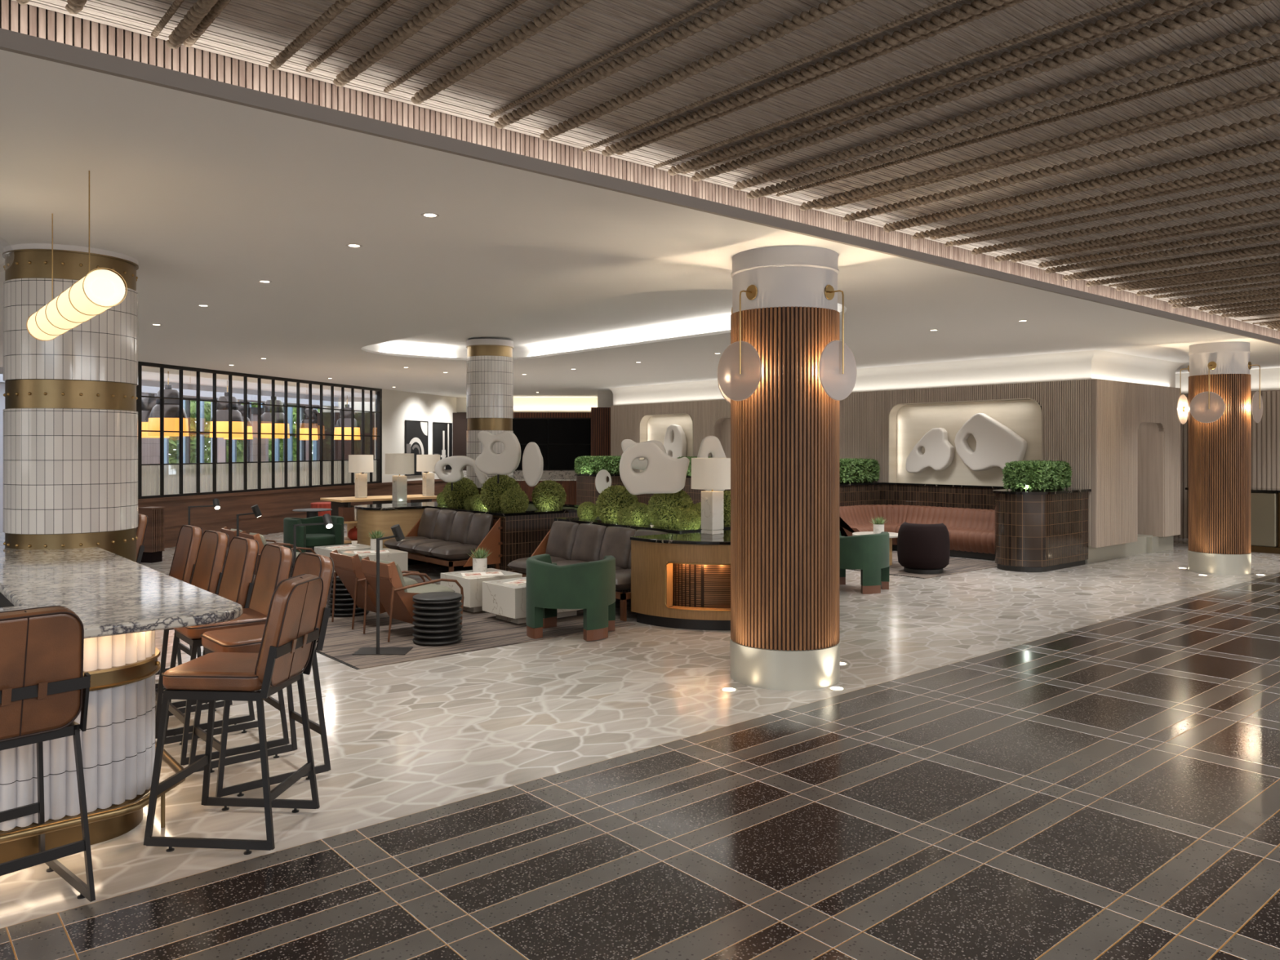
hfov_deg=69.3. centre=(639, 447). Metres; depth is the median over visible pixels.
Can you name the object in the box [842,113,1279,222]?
ceiling beam
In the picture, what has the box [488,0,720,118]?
ceiling beam
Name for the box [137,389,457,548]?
wall
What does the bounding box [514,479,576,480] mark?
countertop
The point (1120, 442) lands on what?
wall
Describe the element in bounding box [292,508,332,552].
pedestal table
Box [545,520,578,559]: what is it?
cushion
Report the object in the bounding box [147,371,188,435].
bell pendant
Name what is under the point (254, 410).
trim
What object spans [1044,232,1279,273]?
ceiling beam
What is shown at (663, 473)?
abstract sculpture
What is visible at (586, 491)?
planter
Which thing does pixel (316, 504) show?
chair
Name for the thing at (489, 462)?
abstract sculpture
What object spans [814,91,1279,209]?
ceiling beam
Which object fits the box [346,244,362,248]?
recessed light
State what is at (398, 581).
cushion
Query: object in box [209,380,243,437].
bell pendant
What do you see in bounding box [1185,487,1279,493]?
countertop
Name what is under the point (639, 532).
cushion
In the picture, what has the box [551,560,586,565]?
seat cushion
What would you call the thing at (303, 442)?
window
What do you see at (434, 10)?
ceiling beam
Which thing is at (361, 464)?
table lamp
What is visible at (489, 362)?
tiled column
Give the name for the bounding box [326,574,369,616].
table
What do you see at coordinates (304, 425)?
bell pendant
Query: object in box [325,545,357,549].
magazine
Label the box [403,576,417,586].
seat cushion
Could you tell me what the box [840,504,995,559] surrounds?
banquette
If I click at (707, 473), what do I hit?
table lamp
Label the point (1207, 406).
sconce
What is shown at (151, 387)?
trim
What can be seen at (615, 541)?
cushion
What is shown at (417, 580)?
striped rug
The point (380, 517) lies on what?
console
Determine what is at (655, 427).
niche
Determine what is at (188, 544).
bar stool
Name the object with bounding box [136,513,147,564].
bar stool
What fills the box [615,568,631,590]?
seat cushion
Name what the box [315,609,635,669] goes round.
striped rug
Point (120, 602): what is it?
bar counter
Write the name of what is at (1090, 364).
cove
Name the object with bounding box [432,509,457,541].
cushion
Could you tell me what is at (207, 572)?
bar stool
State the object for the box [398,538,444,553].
seat cushion
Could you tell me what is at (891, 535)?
round side table
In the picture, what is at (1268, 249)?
ceiling beam
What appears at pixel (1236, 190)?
ceiling beam
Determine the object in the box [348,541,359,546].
tea cup
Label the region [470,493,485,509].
topiary ball
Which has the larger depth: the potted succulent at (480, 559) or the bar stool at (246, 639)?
the potted succulent at (480, 559)
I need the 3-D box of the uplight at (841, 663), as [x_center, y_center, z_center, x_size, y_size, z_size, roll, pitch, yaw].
[1.577,1.698,7.293,0.124,0.002,0.124,0,0,-40]
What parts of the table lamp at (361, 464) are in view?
lamp shade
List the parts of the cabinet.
metal panel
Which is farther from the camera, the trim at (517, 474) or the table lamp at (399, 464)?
the trim at (517, 474)
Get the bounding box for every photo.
[465,573,480,575]
[485,572,499,573]
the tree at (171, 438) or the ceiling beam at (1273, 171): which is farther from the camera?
the tree at (171, 438)
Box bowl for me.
[351,541,357,545]
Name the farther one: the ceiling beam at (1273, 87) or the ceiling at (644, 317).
the ceiling at (644, 317)
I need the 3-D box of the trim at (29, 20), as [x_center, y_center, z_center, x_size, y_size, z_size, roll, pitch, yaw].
[4.926,-1.557,9.636,32.000,0.246,0.045,0,0,-40]
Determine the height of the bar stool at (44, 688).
1.129 m
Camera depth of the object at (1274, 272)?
9.02 m
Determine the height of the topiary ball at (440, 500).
0.232 m
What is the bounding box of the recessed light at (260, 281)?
[257,280,271,283]
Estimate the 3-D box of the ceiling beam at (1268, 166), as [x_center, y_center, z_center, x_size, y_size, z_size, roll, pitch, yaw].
[3.322,-1.585,5.460,0.054,0.056,3.918,0,0,-40]
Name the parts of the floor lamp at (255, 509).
arm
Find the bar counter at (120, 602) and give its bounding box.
[0,532,242,863]
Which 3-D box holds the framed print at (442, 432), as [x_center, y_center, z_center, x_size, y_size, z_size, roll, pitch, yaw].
[-5.365,-0.045,25.197,0.031,1.290,1.050,0,0,16]
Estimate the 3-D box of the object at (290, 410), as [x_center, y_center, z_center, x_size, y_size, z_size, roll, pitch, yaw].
[-10.658,-0.400,28.213,0.140,4.200,0.060,0,0,16]
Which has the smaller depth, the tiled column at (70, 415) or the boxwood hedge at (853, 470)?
the tiled column at (70, 415)
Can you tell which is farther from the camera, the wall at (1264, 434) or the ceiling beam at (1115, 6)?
the wall at (1264, 434)
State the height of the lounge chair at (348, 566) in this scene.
0.698 m
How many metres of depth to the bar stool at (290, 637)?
3.95 m
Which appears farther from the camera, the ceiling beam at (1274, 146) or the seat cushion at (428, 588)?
the seat cushion at (428, 588)
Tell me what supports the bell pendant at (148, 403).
hanging from the ceiling at (212, 199)
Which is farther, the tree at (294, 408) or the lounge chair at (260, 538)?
the tree at (294, 408)
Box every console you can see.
[355,502,447,564]
[630,528,730,630]
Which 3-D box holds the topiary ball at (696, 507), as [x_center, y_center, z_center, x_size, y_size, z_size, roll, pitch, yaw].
[0.678,0.729,9.964,0.343,0.313,0.345,0,0,32]
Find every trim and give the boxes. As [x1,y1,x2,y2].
[0,0,1279,339]
[0,27,1279,344]
[0,367,338,406]
[251,407,366,414]
[462,470,577,479]
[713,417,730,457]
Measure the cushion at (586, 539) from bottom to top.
0.442 m
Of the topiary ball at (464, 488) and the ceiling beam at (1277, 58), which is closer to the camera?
the ceiling beam at (1277, 58)
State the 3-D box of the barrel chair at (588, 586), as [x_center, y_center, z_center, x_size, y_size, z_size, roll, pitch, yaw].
[-0.638,1.348,8.438,0.800,0.686,0.720,0,0,12]
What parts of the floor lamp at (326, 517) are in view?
arm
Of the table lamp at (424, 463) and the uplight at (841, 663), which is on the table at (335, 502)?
the table lamp at (424, 463)
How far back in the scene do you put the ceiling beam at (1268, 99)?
4.97 m
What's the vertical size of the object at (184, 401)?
4.200 m
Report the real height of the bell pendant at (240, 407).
1.200 m
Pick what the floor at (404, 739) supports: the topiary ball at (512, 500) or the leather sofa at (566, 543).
the leather sofa at (566, 543)
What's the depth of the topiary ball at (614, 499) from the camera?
10.55 m
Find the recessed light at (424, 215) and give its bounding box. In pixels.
[421,213,439,217]
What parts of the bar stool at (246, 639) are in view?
leg, leg, seat, sled rail, seat frame, sled rail, leg, backrest, leg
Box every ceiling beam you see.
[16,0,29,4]
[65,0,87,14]
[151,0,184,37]
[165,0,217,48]
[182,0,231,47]
[268,0,355,70]
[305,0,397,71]
[333,0,459,86]
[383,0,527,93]
[410,0,591,104]
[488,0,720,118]
[494,0,762,128]
[539,0,863,140]
[582,0,961,151]
[601,0,1013,156]
[616,0,1028,155]
[653,0,1140,168]
[667,0,1202,175]
[681,0,1213,174]
[691,0,1272,182]
[733,19,1279,190]
[746,40,1279,199]
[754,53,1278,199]
[776,55,1279,196]
[799,80,1279,210]
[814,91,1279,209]
[822,94,1279,209]
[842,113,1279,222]
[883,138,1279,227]
[883,141,1279,232]
[911,159,1279,239]
[929,168,1279,239]
[944,179,1279,246]
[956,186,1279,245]
[970,194,1279,254]
[994,208,1279,262]
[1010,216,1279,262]
[1037,224,1279,267]
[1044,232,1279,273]
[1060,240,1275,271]
[1062,244,1279,280]
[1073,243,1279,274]
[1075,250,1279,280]
[1085,255,1279,286]
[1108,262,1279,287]
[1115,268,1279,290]
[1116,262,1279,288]
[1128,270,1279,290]
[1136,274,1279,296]
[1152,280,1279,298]
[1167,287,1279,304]
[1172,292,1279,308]
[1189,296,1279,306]
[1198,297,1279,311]
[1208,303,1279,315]
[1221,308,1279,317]
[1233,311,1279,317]
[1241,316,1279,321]
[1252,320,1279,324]
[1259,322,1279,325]
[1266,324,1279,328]
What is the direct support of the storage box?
on the table at (335, 502)
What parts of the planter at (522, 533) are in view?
bead trim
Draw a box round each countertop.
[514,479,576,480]
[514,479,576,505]
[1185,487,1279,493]
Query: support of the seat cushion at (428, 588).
on the lounge chair at (396, 597)
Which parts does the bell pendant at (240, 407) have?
lamp shade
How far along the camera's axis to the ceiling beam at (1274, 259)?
8.27 m
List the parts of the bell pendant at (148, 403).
lamp shade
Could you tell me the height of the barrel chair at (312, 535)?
0.686 m
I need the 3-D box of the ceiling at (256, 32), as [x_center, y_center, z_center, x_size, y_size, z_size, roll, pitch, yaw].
[7.889,-1.686,6.160,32.000,0.068,9.140,0,0,-40]
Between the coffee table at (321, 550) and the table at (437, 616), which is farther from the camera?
the coffee table at (321, 550)
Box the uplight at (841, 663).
[840,662,848,665]
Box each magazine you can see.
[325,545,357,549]
[353,550,389,554]
[460,571,503,577]
[502,579,526,585]
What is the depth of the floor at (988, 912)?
3.90 m
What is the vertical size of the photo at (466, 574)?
0.001 m
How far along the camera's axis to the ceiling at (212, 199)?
6.85 m
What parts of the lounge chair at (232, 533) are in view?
armrest, armrest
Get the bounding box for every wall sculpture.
[663,424,686,458]
[905,427,954,472]
[954,413,1027,471]
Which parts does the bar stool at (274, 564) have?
leg, seat frame, leg, sled rail, seat, sled rail, backrest, leg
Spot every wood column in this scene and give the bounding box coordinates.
[729,245,839,690]
[1187,341,1251,575]
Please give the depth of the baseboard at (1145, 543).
14.69 m
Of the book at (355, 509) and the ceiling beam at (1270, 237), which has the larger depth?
the book at (355, 509)
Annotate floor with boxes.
[0,523,1279,928]
[0,572,1279,959]
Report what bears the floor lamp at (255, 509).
on the striped rug at (417, 580)
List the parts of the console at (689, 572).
brass trim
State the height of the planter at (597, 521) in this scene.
0.850 m
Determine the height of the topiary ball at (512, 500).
0.363 m
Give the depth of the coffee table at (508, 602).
8.96 m
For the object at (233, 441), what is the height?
4.200 m
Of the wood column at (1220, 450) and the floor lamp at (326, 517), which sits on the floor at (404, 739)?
the wood column at (1220, 450)
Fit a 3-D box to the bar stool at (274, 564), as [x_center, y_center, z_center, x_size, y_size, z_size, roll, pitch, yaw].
[-2.334,1.135,5.270,0.622,1.129,0.476,0,0,-39]
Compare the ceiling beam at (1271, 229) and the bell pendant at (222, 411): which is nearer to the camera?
the ceiling beam at (1271, 229)
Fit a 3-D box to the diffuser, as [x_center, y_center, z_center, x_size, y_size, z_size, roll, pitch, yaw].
[-2.589,-0.770,4.471,0.172,0.172,0.056,0,0,-40]
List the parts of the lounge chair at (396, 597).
leg, leg, armrest, armrest, leg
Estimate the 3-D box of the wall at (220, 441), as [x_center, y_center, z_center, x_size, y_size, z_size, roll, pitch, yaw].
[-10.371,0.000,26.261,0.220,3.400,50.001,0,0,16]
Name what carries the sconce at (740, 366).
attached to the wood column at (785, 436)
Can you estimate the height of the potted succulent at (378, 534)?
0.266 m
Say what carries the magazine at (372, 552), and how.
on the coffee table at (400, 557)
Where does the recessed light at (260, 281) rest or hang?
in the ceiling at (212, 199)
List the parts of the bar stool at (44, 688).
seat frame, leg, backrest, sled rail, leg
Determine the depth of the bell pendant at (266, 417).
20.77 m
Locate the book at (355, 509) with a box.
[351,505,356,520]
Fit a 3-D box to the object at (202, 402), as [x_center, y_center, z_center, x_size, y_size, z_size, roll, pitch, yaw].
[-11.675,-0.400,24.635,0.140,4.200,0.060,0,0,16]
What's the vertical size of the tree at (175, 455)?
3.630 m
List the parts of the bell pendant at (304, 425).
lamp shade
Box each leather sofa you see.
[383,507,502,572]
[506,520,672,621]
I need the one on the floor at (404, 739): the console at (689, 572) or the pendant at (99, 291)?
the console at (689, 572)
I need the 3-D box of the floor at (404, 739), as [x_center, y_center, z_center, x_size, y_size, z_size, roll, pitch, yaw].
[-6.511,1.700,23.824,39.000,0.001,36.790,0,0,-40]
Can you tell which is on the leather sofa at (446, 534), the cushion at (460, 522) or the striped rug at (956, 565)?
the cushion at (460, 522)
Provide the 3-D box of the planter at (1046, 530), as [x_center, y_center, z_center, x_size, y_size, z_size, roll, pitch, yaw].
[5.699,1.150,13.265,1.625,1.100,0.795,0,0,-40]
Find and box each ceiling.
[0,49,1279,397]
[13,0,1279,330]
[360,288,847,359]
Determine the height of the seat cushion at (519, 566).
0.177 m
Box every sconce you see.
[717,284,761,400]
[717,307,732,403]
[818,284,857,400]
[1176,364,1189,424]
[1189,361,1225,422]
[1248,361,1262,422]
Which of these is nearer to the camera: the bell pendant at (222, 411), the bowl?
the bowl
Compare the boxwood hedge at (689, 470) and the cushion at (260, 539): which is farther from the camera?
the boxwood hedge at (689, 470)
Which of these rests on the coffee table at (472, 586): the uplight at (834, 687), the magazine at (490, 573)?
the magazine at (490, 573)
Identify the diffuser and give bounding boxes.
[84,269,124,305]
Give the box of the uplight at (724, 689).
[720,687,737,692]
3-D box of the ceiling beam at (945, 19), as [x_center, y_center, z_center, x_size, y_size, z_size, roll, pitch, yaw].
[1.075,-1.618,3.584,0.054,0.056,3.918,0,0,-40]
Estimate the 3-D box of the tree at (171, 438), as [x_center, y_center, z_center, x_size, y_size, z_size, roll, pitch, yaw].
[-14.984,-0.216,26.514,3.288,3.844,3.279,0,0,-40]
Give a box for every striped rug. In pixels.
[166,568,439,584]
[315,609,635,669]
[847,551,996,578]
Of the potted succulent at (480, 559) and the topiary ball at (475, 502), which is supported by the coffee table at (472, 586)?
the potted succulent at (480, 559)
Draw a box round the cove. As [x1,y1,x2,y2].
[608,350,1185,405]
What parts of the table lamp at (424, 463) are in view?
lamp shade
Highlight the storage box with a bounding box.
[338,506,354,521]
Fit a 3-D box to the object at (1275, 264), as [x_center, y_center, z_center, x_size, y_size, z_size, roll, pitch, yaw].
[5.928,-1.610,7.721,0.024,0.025,3.908,0,0,-40]
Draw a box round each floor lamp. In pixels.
[187,498,220,524]
[236,504,262,537]
[293,513,333,565]
[352,524,413,654]
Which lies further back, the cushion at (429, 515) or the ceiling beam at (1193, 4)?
the cushion at (429, 515)
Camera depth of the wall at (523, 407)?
25.80 m
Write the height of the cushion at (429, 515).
0.442 m
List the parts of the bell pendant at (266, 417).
lamp shade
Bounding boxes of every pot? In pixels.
[370,537,382,550]
[472,557,487,572]
[873,524,884,533]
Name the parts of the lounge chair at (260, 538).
leg, armrest, armrest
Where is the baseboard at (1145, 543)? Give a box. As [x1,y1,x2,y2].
[1084,533,1173,563]
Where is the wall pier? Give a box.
[591,390,613,461]
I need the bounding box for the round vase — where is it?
[347,526,357,540]
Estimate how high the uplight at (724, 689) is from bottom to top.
0.002 m
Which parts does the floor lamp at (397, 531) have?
plate, arm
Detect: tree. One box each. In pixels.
[168,400,243,463]
[168,435,178,463]
[174,402,271,460]
[251,404,312,461]
[270,408,319,460]
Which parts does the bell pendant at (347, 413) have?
lamp shade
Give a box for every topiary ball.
[435,491,446,504]
[442,477,479,507]
[463,496,473,508]
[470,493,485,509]
[479,475,522,511]
[499,487,528,512]
[531,480,566,510]
[577,502,597,519]
[595,484,639,522]
[616,506,631,524]
[626,502,651,524]
[647,489,693,527]
[676,509,701,529]
[690,502,701,527]
[723,490,730,524]
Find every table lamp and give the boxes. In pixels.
[348,454,373,497]
[384,453,413,504]
[416,454,439,496]
[691,457,730,534]
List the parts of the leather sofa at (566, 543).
panel, seat frame, leg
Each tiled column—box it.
[2,243,138,562]
[466,338,513,494]
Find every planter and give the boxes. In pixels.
[426,501,598,570]
[554,516,730,606]
[575,473,624,505]
[992,488,1091,572]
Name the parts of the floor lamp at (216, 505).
arm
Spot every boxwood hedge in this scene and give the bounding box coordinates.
[573,455,621,474]
[677,456,711,475]
[840,457,879,483]
[1001,459,1071,491]
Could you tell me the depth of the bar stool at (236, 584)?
5.74 m
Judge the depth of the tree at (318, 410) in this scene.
40.30 m
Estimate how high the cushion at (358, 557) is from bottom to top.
0.381 m
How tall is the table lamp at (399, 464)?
0.765 m
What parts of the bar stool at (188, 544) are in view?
sled rail, leg, backrest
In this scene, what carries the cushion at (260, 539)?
on the lounge chair at (260, 538)
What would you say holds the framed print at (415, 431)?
attached to the wall at (274, 505)
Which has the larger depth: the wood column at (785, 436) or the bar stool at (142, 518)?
the bar stool at (142, 518)
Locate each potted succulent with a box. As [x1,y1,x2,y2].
[366,529,386,550]
[466,547,492,572]
[870,517,886,533]
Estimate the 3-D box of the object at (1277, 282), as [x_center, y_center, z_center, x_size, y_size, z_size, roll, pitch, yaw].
[6.807,-1.625,8.509,0.040,0.041,3.913,0,0,-40]
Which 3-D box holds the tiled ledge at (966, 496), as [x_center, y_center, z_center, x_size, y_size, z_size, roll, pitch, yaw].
[4.309,1.150,14.796,1.756,1.100,3.310,0,0,-40]
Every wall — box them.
[0,382,319,532]
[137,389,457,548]
[142,407,268,496]
[316,397,597,484]
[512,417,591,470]
[610,378,1180,547]
[1173,390,1279,538]
[1175,368,1279,393]
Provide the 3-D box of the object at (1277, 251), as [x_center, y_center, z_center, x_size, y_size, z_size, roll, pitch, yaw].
[5.422,-1.618,7.328,0.054,0.056,3.918,0,0,-40]
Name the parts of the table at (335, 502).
shelf, shelf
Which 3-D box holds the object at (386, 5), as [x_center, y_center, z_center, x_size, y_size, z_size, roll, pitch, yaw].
[-0.171,-1.635,2.521,0.024,0.025,3.908,0,0,-40]
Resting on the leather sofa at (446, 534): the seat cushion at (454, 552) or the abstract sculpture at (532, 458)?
the seat cushion at (454, 552)
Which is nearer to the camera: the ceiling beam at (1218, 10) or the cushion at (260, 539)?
the ceiling beam at (1218, 10)
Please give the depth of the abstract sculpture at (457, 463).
12.85 m
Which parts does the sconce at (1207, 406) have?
arm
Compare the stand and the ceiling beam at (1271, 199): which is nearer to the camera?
the ceiling beam at (1271, 199)
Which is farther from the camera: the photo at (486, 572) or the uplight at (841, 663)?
the photo at (486, 572)
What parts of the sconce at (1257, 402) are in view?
arm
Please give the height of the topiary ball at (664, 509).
0.484 m
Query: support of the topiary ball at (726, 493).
on the planter at (597, 521)
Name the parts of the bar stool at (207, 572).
sled rail, leg, backrest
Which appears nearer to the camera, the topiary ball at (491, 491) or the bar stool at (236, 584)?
the bar stool at (236, 584)
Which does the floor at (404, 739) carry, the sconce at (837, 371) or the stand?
the stand
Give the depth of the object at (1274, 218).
7.09 m
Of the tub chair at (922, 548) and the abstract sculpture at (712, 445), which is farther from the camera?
the tub chair at (922, 548)
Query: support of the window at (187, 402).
in the wall at (220, 441)
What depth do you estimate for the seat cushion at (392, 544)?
12.87 m
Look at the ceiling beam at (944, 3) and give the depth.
3.92 m
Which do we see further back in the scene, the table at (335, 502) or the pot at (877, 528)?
the table at (335, 502)
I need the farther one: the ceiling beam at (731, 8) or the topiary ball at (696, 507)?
the topiary ball at (696, 507)
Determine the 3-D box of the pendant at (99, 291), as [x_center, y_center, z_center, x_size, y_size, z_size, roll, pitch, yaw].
[-3.168,-1.048,5.151,0.188,0.744,1.858,0,0,-40]
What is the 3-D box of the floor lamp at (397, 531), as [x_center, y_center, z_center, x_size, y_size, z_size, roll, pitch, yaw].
[-2.135,1.171,7.752,0.430,1.041,0.383,0,0,0]
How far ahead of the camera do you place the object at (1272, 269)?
8.82 m
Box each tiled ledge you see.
[635,475,730,505]
[840,481,1009,536]
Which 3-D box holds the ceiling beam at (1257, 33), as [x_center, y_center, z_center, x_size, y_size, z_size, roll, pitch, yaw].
[1.861,-1.618,4.253,0.054,0.056,3.918,0,0,-40]
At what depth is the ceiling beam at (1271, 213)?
6.87 m
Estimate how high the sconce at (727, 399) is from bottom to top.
0.833 m
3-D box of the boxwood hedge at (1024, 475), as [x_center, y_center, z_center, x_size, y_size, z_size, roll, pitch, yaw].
[5.713,0.397,13.306,1.183,0.450,0.608,0,0,-40]
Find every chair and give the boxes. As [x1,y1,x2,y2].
[221,526,293,574]
[239,530,315,573]
[283,515,343,552]
[310,502,330,515]
[329,549,425,629]
[360,556,463,641]
[526,554,615,640]
[840,531,888,594]
[897,521,950,573]
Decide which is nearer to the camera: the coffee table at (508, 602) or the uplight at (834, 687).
the uplight at (834, 687)
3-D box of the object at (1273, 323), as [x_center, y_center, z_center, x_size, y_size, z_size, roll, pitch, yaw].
[9.421,-1.625,10.698,0.040,0.041,3.913,0,0,-40]
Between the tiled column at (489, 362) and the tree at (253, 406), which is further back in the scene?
the tree at (253, 406)
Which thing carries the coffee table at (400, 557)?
on the striped rug at (417, 580)
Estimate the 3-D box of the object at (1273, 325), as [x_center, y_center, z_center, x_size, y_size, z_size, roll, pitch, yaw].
[9.608,-1.618,10.818,0.054,0.056,3.918,0,0,-40]
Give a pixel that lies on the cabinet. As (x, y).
(1264, 502)
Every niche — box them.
[639,413,693,472]
[888,398,1041,486]
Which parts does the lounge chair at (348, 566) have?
leg, leg, armrest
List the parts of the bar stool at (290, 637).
leg, sled rail, leg, seat, seat frame, sled rail, leg, backrest, leg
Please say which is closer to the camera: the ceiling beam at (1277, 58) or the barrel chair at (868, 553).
the ceiling beam at (1277, 58)
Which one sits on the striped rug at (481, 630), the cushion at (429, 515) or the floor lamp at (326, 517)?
the floor lamp at (326, 517)
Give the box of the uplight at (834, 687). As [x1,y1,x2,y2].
[827,685,845,690]
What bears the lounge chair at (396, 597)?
on the striped rug at (481, 630)
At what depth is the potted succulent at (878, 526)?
13.28 m
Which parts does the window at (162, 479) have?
fluted panel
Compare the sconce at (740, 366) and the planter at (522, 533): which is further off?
the planter at (522, 533)
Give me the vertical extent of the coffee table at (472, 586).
0.361 m
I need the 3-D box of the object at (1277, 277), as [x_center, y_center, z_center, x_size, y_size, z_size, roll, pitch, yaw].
[6.487,-1.618,8.236,0.054,0.056,3.918,0,0,-40]
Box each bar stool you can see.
[0,605,95,902]
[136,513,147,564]
[143,573,323,854]
[155,524,203,688]
[155,529,229,711]
[155,536,258,738]
[164,543,293,765]
[188,552,333,797]
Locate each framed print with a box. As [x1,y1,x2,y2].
[404,420,427,475]
[432,422,452,470]
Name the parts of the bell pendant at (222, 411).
lamp shade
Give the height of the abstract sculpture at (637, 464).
0.344 m
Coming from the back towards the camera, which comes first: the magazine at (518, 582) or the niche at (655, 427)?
the niche at (655, 427)
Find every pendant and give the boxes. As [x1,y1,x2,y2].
[26,170,127,341]
[142,393,168,437]
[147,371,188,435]
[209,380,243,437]
[223,400,253,439]
[257,395,289,438]
[299,405,318,439]
[333,395,360,439]
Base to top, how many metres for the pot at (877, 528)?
0.150 m
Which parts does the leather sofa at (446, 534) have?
panel, seat frame, leg, panel, panel, leg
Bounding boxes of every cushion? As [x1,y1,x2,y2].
[248,533,266,546]
[306,533,334,547]
[342,552,362,563]
[373,559,407,592]
[383,536,428,550]
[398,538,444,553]
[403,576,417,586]
[406,583,455,593]
[413,541,462,556]
[417,507,440,538]
[430,543,478,559]
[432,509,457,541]
[448,511,474,544]
[466,513,493,545]
[507,555,566,573]
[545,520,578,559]
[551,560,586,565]
[571,523,606,561]
[598,526,635,568]
[615,565,622,569]
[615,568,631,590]
[627,529,667,568]
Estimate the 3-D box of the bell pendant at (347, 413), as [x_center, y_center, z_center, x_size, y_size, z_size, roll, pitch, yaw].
[-7.906,-0.820,25.000,0.690,1.200,0.690,0,0,-40]
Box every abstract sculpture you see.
[434,455,488,490]
[475,431,520,483]
[522,442,543,486]
[595,469,611,493]
[619,441,689,494]
[621,439,666,470]
[697,435,726,491]
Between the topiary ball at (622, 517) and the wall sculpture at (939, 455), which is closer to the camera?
the topiary ball at (622, 517)
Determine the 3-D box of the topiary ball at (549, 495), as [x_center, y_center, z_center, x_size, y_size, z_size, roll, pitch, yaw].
[-1.266,0.668,12.927,0.498,0.454,0.500,0,0,-9]
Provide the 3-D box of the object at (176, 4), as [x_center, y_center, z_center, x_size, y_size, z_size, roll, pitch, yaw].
[-0.632,-1.610,2.129,0.024,0.025,3.908,0,0,-40]
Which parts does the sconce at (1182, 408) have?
arm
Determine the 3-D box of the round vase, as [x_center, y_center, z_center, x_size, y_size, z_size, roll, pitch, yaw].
[-4.971,1.488,16.129,0.230,0.248,0.230,0,0,-40]
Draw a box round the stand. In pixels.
[137,506,165,563]
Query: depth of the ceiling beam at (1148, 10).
4.01 m
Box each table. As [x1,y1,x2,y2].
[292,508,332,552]
[314,543,370,572]
[320,494,436,544]
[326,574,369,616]
[340,547,408,573]
[412,591,462,645]
[440,568,522,612]
[482,577,582,623]
[852,531,897,565]
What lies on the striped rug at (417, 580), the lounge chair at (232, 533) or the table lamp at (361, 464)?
the lounge chair at (232, 533)
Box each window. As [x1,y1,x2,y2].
[136,361,382,498]
[182,397,217,462]
[225,400,249,462]
[262,403,305,461]
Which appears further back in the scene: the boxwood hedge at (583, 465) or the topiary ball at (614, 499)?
the boxwood hedge at (583, 465)
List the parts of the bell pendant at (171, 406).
lamp shade, rod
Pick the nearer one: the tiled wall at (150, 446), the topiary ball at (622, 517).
the topiary ball at (622, 517)
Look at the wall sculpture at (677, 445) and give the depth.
20.34 m
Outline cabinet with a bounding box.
[1185,487,1279,554]
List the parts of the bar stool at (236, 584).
leg, sled rail, sled rail, backrest, leg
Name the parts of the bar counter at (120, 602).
kick plate, foot rail, rail post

